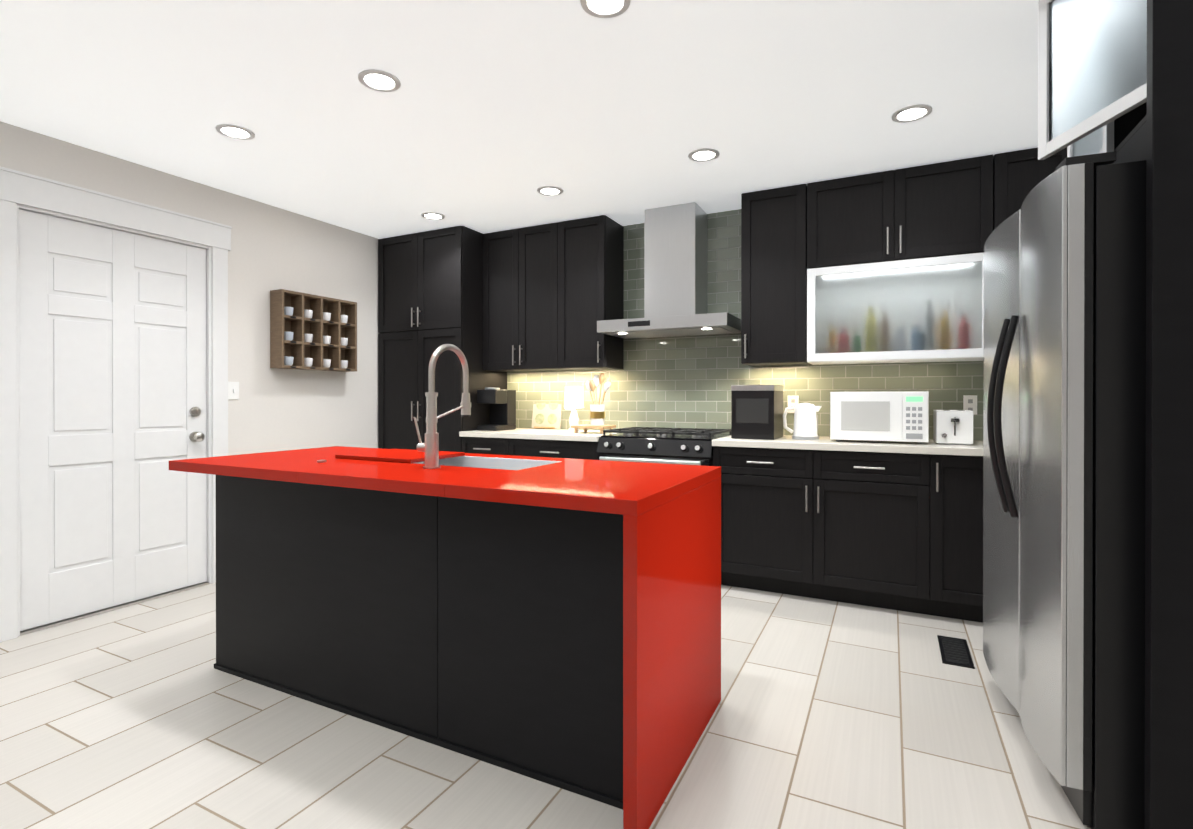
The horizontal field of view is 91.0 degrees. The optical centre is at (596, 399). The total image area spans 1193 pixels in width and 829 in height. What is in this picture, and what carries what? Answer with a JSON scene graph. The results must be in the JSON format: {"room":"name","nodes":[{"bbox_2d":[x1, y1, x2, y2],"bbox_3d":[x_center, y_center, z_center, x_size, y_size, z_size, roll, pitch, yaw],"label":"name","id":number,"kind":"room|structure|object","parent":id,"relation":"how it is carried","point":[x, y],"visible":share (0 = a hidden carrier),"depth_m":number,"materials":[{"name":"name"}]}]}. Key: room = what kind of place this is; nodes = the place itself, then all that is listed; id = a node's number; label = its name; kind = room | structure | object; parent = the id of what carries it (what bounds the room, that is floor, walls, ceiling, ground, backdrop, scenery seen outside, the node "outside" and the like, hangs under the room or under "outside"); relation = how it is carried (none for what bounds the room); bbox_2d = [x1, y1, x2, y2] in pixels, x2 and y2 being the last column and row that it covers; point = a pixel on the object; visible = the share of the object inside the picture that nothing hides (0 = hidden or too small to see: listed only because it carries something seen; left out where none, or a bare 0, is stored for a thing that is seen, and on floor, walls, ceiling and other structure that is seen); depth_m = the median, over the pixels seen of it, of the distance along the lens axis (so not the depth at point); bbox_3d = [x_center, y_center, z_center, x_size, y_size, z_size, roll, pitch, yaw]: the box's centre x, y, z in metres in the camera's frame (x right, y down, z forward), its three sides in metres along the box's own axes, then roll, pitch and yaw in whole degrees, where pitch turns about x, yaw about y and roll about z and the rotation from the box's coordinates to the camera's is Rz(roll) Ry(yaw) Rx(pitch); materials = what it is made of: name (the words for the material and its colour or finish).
{"room":"kitchen","nodes":[
{"label":"kitchen","id":0,"kind":"room"},
{"bbox_2d":[0,121,378,455],"bbox_3d":[-3.127,-0.087,2.430,0.120,2.500,6.760,0,0,27],"label":"wall","id":1,"kind":"structure","parent":0,"point":[273,409],"depth_m":4.02,"materials":[{"name":"beige paint"}]},
{"bbox_2d":[19,209,206,630],"bbox_3d":[-2.642,0.102,3.274,0.105,2.086,0.900,0,0,27],"label":"entry door","id":2,"kind":"structure","parent":1,"relation":"in","point":[112,385],"depth_m":3.21,"materials":[{"name":"white paint"}]},
{"bbox_2d":[0,166,231,641],"bbox_3d":[-2.676,0.023,3.297,0.147,2.275,1.157,0,0,27],"label":"door frame","id":3,"kind":"structure","parent":1,"relation":"attached to","point":[30,192],"depth_m":3.03,"materials":[{"name":"white paint"}]},
{"bbox_2d":[228,382,238,398],"bbox_3d":[-2.357,-0.059,3.807,0.016,0.115,0.072,0,0,27],"label":"light switch","id":4,"kind":"object","parent":1,"relation":"attached to","point":[233,390],"visible":0.94,"depth_m":3.81,"materials":[{"name":"white plastic"}]},
{"bbox_2d":[270,289,356,371],"bbox_3d":[-2.052,-0.485,4.289,0.127,0.535,0.630,0,0,27],"label":"cubby shelf","id":5,"kind":"object","parent":1,"relation":"attached to","point":[297,347],"visible":1,"depth_m":4.26,"materials":[{"name":"brown wood"}]},
{"bbox_2d":[284,356,293,365],"bbox_3d":[-2.149,-0.267,4.082,0.070,0.062,0.068,0,0,27],"label":"cup","id":6,"kind":"object","parent":5,"relation":"on","point":[287,360],"depth_m":4.06,"materials":[{"name":"grey ceramic"}]},
{"bbox_2d":[284,332,293,340],"bbox_3d":[-2.149,-0.439,4.082,0.070,0.062,0.068,0,0,27],"label":"cup","id":7,"kind":"object","parent":5,"relation":"on","point":[287,335],"depth_m":4.06,"materials":[{"name":"grey ceramic"}]},
{"bbox_2d":[284,307,293,315],"bbox_3d":[-2.149,-0.611,4.081,0.070,0.062,0.068,0,0,27],"label":"cup","id":8,"kind":"object","parent":5,"relation":"on","point":[287,310],"depth_m":4.06,"materials":[{"name":"grey ceramic"}]},
{"bbox_2d":[304,358,312,366],"bbox_3d":[-2.080,-0.268,4.218,0.070,0.062,0.068,0,0,27],"label":"cup","id":9,"kind":"object","parent":5,"relation":"on","point":[308,362],"depth_m":4.19,"materials":[{"name":"grey ceramic"}]},
{"bbox_2d":[304,334,312,341],"bbox_3d":[-2.080,-0.440,4.217,0.070,0.062,0.068,0,0,27],"label":"cup","id":10,"kind":"object","parent":5,"relation":"on","point":[307,337],"depth_m":4.19,"materials":[{"name":"grey ceramic"}]},
{"bbox_2d":[304,310,312,317],"bbox_3d":[-2.080,-0.612,4.217,0.070,0.062,0.068,0,0,27],"label":"cup","id":11,"kind":"object","parent":5,"relation":"on","point":[307,313],"depth_m":4.19,"materials":[{"name":"grey ceramic"}]},
{"bbox_2d":[323,359,330,367],"bbox_3d":[-2.011,-0.268,4.356,0.070,0.062,0.068,0,0,27],"label":"cup","id":12,"kind":"object","parent":5,"relation":"on","point":[326,362],"depth_m":4.33,"materials":[{"name":"grey ceramic"}]},
{"bbox_2d":[323,312,330,320],"bbox_3d":[-2.011,-0.612,4.354,0.070,0.062,0.068,0,0,27],"label":"cup","id":13,"kind":"object","parent":5,"relation":"on","point":[326,316],"depth_m":4.33,"materials":[{"name":"grey ceramic"}]},
{"bbox_2d":[323,336,330,343],"bbox_3d":[-2.011,-0.440,4.355,0.070,0.062,0.068,0,0,27],"label":"cup","id":14,"kind":"object","parent":5,"relation":"on","point":[326,339],"depth_m":4.33,"materials":[{"name":"grey ceramic"}]},
{"bbox_2d":[341,360,347,368],"bbox_3d":[-1.943,-0.269,4.491,0.070,0.062,0.068,0,0,27],"label":"cup","id":15,"kind":"object","parent":5,"relation":"on","point":[344,363],"depth_m":4.47,"materials":[{"name":"grey ceramic"}]},
{"bbox_2d":[341,338,347,345],"bbox_3d":[-1.943,-0.441,4.491,0.070,0.062,0.068,0,0,27],"label":"cup","id":16,"kind":"object","parent":5,"relation":"on","point":[344,341],"depth_m":4.47,"materials":[{"name":"grey ceramic"}]},
{"bbox_2d":[341,315,347,322],"bbox_3d":[-1.943,-0.613,4.490,0.070,0.062,0.068,0,0,27],"label":"cup","id":17,"kind":"object","parent":5,"relation":"on","point":[344,318],"depth_m":4.47,"materials":[{"name":"grey ceramic"}]},
{"bbox_2d":[0,0,1037,238],"bbox_3d":[-0.830,-1.383,1.272,5.260,0.100,7.000,0,0,27],"label":"ceiling","id":18,"kind":"structure","parent":0,"point":[489,116],"depth_m":2.58,"materials":[{"name":"white paint"}]},
{"bbox_2d":[215,124,254,139],"bbox_3d":[-1.802,-1.334,2.924,0.170,0.008,0.170,0,0,27],"label":"recessed light","id":19,"kind":"object","parent":18,"relation":"in","point":[235,131],"visible":1,"depth_m":2.92,"materials":[{"name":"white paint"}]},
{"bbox_2d":[358,69,400,91],"bbox_3d":[-0.908,-1.333,2.453,0.170,0.008,0.170,0,0,27],"label":"recessed light","id":20,"kind":"object","parent":18,"relation":"in","point":[378,80],"visible":1,"depth_m":2.45,"materials":[{"name":"white paint"}]},
{"bbox_2d":[421,212,444,219],"bbox_3d":[-1.191,-1.338,4.274,0.170,0.008,0.170,0,0,27],"label":"recessed light","id":21,"kind":"object","parent":18,"relation":"in","point":[433,215],"visible":0.98,"depth_m":4.26,"materials":[{"name":"white paint"}]},
{"bbox_2d":[537,186,562,195],"bbox_3d":[-0.298,-1.337,3.758,0.170,0.008,0.170,0,0,27],"label":"recessed light","id":22,"kind":"object","parent":18,"relation":"in","point":[550,190],"visible":1,"depth_m":3.75,"materials":[{"name":"white paint"}]},
{"bbox_2d":[580,0,630,18],"bbox_3d":[0.030,-1.331,1.960,0.170,0.008,0.170,0,0,27],"label":"recessed light","id":23,"kind":"object","parent":18,"relation":"in","point":[604,9],"visible":1,"depth_m":1.99,"materials":[{"name":"white paint"}]},
{"bbox_2d":[688,148,719,161],"bbox_3d":[0.587,-1.335,3.202,0.170,0.008,0.170,0,0,27],"label":"recessed light","id":24,"kind":"object","parent":18,"relation":"in","point":[703,155],"visible":1,"depth_m":3.19,"materials":[{"name":"white paint"}]},
{"bbox_2d":[891,104,932,122],"bbox_3d":[1.471,-1.333,2.735,0.170,0.008,0.170,0,0,27],"label":"recessed light","id":25,"kind":"object","parent":18,"relation":"in","point":[911,113],"visible":1,"depth_m":2.73,"materials":[{"name":"white paint"}]},
{"bbox_2d":[0,583,1090,828],"bbox_3d":[-0.830,1.217,1.280,7.020,0.100,8.760,0,0,27],"label":"floor","id":26,"kind":"structure","parent":0,"point":[824,715],"depth_m":1.97,"materials":[{"name":"tile"}]},
{"bbox_2d":[378,226,506,451],"bbox_3d":[-1.299,-0.090,4.930,0.878,2.492,0.646,0,0,27],"label":"pantry cabinet","id":27,"kind":"object","parent":26,"relation":"on","point":[430,292],"visible":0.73,"depth_m":4.66,"materials":[{"name":"black wood"}]},
{"bbox_2d":[177,466,720,828],"bbox_3d":[-0.614,0.731,2.345,2.031,0.864,0.840,0,0,27],"label":"kitchen island","id":28,"kind":"object","parent":26,"relation":"on","point":[556,622],"depth_m":1.91,"materials":[{"name":"red stone"}]},
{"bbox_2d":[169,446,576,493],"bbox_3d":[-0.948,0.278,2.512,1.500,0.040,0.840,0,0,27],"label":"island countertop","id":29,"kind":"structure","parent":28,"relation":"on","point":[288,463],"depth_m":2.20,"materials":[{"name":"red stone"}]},
{"bbox_2d":[335,449,464,462],"bbox_3d":[-0.872,0.249,2.619,0.440,0.016,0.340,0,0,27],"label":"board","id":30,"kind":"object","parent":29,"relation":"on","point":[401,455],"visible":1,"depth_m":2.54,"materials":[{"name":"red plastic"}]},
{"bbox_2d":[414,344,470,468],"bbox_3d":[-0.603,0.019,2.315,0.111,0.477,0.254,0,0,27],"label":"island faucet","id":31,"kind":"object","parent":29,"relation":"on","point":[429,447],"visible":1,"depth_m":2.21,"materials":[{"name":"silver metal"}]},
{"bbox_2d":[381,454,564,477],"bbox_3d":[-0.519,0.384,2.453,0.678,0.250,0.338,0,0,27],"label":"sink","id":32,"kind":"object","parent":29,"relation":"in","point":[523,466],"depth_m":2.56,"materials":[{"name":"silver metal"}]},
{"bbox_2d":[462,437,598,459],"bbox_3d":[-0.384,0.720,4.469,1.173,0.873,0.638,0,0,27],"label":"base cabinet","id":33,"kind":"object","parent":26,"relation":"on","point":[546,448],"visible":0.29,"depth_m":4.20,"materials":[{"name":"black wood"}]},
{"bbox_2d":[459,428,616,441],"bbox_3d":[-0.381,0.262,4.473,1.173,0.039,0.625,0,0,27],"label":"countertop","id":34,"kind":"structure","parent":33,"relation":"on","point":[555,434],"depth_m":4.25,"materials":[{"name":"stone"}]},
{"bbox_2d":[477,388,515,430],"bbox_3d":[-0.797,0.074,4.684,0.180,0.335,0.280,0,0,27],"label":"coffee maker","id":35,"kind":"object","parent":34,"relation":"on","point":[502,403],"visible":1,"depth_m":4.67,"materials":[{"name":"black plastic"}]},
{"bbox_2d":[531,403,560,428],"bbox_3d":[-0.414,0.096,4.823,0.270,0.289,0.095,0,0,27],"label":"framed picture","id":36,"kind":"object","parent":34,"relation":"on","point":[546,416],"visible":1,"depth_m":4.82,"materials":[{"name":"beige paper"}]},
{"bbox_2d":[564,387,583,431],"bbox_3d":[-0.171,0.072,4.460,0.150,0.340,0.150,0,0,27],"label":"table lamp","id":37,"kind":"object","parent":34,"relation":"on","point":[573,397],"visible":0.9,"depth_m":4.41,"materials":[{"name":"white ceramic"}]},
{"bbox_2d":[570,424,615,433],"bbox_3d":[-0.022,0.215,4.279,0.270,0.055,0.210,0,0,27],"label":"wood tray","id":38,"kind":"object","parent":34,"relation":"on","point":[585,427],"visible":0.83,"depth_m":4.22,"materials":[{"name":"brown wood"}]},
{"bbox_2d":[585,373,610,424],"bbox_3d":[0.004,-0.005,4.290,0.209,0.383,0.126,0,0,27],"label":"utensil crock","id":39,"kind":"object","parent":38,"relation":"on","point":[597,413],"visible":0.98,"depth_m":4.26,"materials":[{"name":"white ceramic"}]},
{"bbox_2d":[597,427,730,465],"bbox_3d":[0.476,0.683,4.002,0.780,0.950,0.700,0,0,27],"label":"gas range","id":40,"kind":"object","parent":26,"relation":"on","point":[683,446],"visible":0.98,"depth_m":3.78,"materials":[{"name":"black metal"}]},
{"bbox_2d":[713,446,944,616],"bbox_3d":[1.395,0.723,3.597,1.222,0.872,0.600,0,0,27],"label":"base cabinet","id":41,"kind":"object","parent":26,"relation":"on","point":[899,531],"depth_m":3.30,"materials":[{"name":"black wood"}]},
{"bbox_2d":[937,635,974,668],"bbox_3d":[1.652,1.158,2.702,0.120,0.008,0.330,0,0,27],"label":"floor vent","id":42,"kind":"object","parent":26,"relation":"in","point":[955,651],"visible":1,"depth_m":2.68,"materials":[{"name":"black plastic"}]},
{"bbox_2d":[945,455,982,622],"bbox_3d":[2.085,0.724,3.250,0.558,0.872,0.600,0,0,27],"label":"base cabinet","id":43,"kind":"object","parent":26,"relation":"on","point":[963,474],"depth_m":3.02,"materials":[{"name":"black wood"}]},
{"bbox_2d":[712,435,982,455],"bbox_3d":[1.813,0.266,3.371,2.171,0.039,0.625,0,0,27],"label":"countertop","id":44,"kind":"structure","parent":43,"relation":"on","point":[933,447],"depth_m":3.29,"materials":[{"name":"stone"}]},
{"bbox_2d":[731,385,782,439],"bbox_3d":[1.040,0.077,3.773,0.264,0.335,0.344,0,0,27],"label":"ice maker","id":45,"kind":"object","parent":44,"relation":"on","point":[756,411],"visible":1,"depth_m":3.63,"materials":[{"name":"black plastic"}]},
{"bbox_2d":[783,403,821,439],"bbox_3d":[1.281,0.132,3.652,0.230,0.225,0.158,0,0,27],"label":"kettle","id":46,"kind":"object","parent":44,"relation":"on","point":[805,423],"visible":1,"depth_m":3.59,"materials":[{"name":"white plastic"}]},
{"bbox_2d":[830,391,928,443],"bbox_3d":[1.660,0.100,3.449,0.500,0.290,0.362,0,0,27],"label":"microwave","id":47,"kind":"object","parent":44,"relation":"on","point":[886,416],"visible":1,"depth_m":3.28,"materials":[{"name":"white plastic"}]},
{"bbox_2d":[933,410,972,444],"bbox_3d":[2.000,0.152,3.291,0.170,0.187,0.300,0,0,27],"label":"toaster","id":48,"kind":"object","parent":44,"relation":"on","point":[952,427],"visible":1,"depth_m":3.18,"materials":[{"name":"white plastic"}]},
{"bbox_2d":[983,151,1145,828],"bbox_3d":[1.744,0.252,1.886,0.832,1.825,0.910,0,0,22],"label":"refrigerator","id":49,"kind":"object","parent":26,"relation":"on","point":[1064,427],"visible":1,"depth_m":1.58,"materials":[{"name":"silver metal"}]},
{"bbox_2d":[1144,0,1192,828],"bbox_3d":[1.665,-0.082,1.338,0.613,2.498,0.040,0,0,27],"label":"panel","id":50,"kind":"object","parent":26,"relation":"on","point":[1169,525],"depth_m":1.44,"materials":[{"name":"black wood"}]},
{"bbox_3d":[0.714,-0.093,4.350,5.260,2.500,0.120,0,0,27],"label":"wall","id":51,"kind":"structure","parent":0,"visible":0},
{"bbox_2d":[483,215,623,371],"bbox_3d":[-0.363,-0.784,4.599,1.090,1.102,0.378,0,0,27],"label":"upper cabinet","id":52,"kind":"object","parent":51,"relation":"attached to","point":[553,293],"visible":1,"depth_m":4.44,"materials":[{"name":"black wood"}]},
{"bbox_2d":[597,202,740,338],"bbox_3d":[0.521,-0.899,4.086,0.910,0.881,0.501,0,0,27],"label":"range hood","id":53,"kind":"object","parent":51,"relation":"attached to","point":[675,270],"visible":0.98,"depth_m":4.04,"materials":[{"name":"silver metal"}]},
{"bbox_2d":[507,209,983,440],"bbox_3d":[1.082,-0.548,4.091,4.128,1.584,0.006,0,0,27],"label":"tile backsplash","id":54,"kind":"structure","parent":51,"relation":"attached to","point":[677,382],"depth_m":4.22,"materials":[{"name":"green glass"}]},
{"bbox_2d":[788,396,798,412],"bbox_3d":[1.329,0.031,3.959,0.070,0.115,0.008,0,0,27],"label":"electrical outlet plate","id":55,"kind":"object","parent":54,"relation":"attached to","point":[793,401],"depth_m":3.96,"materials":[{"name":"white plastic"}]},
{"bbox_2d":[963,395,976,414],"bbox_3d":[2.236,0.032,3.504,0.070,0.115,0.008,0,0,27],"label":"electrical outlet plate","id":56,"kind":"object","parent":54,"relation":"attached to","point":[970,402],"depth_m":3.50,"materials":[{"name":"white plastic"}]},
{"bbox_2d":[741,184,811,365],"bbox_3d":[1.178,-0.782,3.825,0.398,1.102,0.378,0,0,27],"label":"upper cabinet","id":57,"kind":"object","parent":51,"relation":"attached to","point":[774,277],"visible":1,"depth_m":3.69,"materials":[{"name":"black wood"}]},
{"bbox_2d":[807,252,983,364],"bbox_3d":[1.796,-0.518,3.537,0.958,0.575,0.340,0,0,27],"label":"upper cabinet","id":58,"kind":"object","parent":51,"relation":"attached to","point":[930,309],"visible":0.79,"depth_m":3.38,"materials":[{"name":"white glass"}]},
{"bbox_2d":[807,154,992,268],"bbox_3d":[1.787,-1.070,3.518,0.958,0.524,0.378,0,0,27],"label":"upper cabinet","id":59,"kind":"object","parent":51,"relation":"attached to","point":[934,210],"visible":0.96,"depth_m":3.36,"materials":[{"name":"black wood"}]},
{"bbox_2d":[993,147,1066,230],"bbox_3d":[2.537,-0.780,3.164,0.694,1.102,0.340,0,0,27],"label":"upper cabinet","id":60,"kind":"object","parent":51,"relation":"attached to","point":[1019,176],"visible":0.15,"depth_m":3.13,"materials":[{"name":"black wood"}]},
{"bbox_3d":[1.467,-0.080,0.123,0.120,2.500,6.760,0,0,27],"label":"wall","id":61,"kind":"structure","parent":0,"visible":0},
{"bbox_2d":[1038,0,1146,163],"bbox_3d":[1.823,-0.996,1.812,0.759,0.662,0.956,0,0,27],"label":"upper cabinet","id":62,"kind":"object","parent":61,"relation":"attached to","point":[1092,76],"visible":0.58,"depth_m":1.77,"materials":[{"name":"white glass"}]}
]}

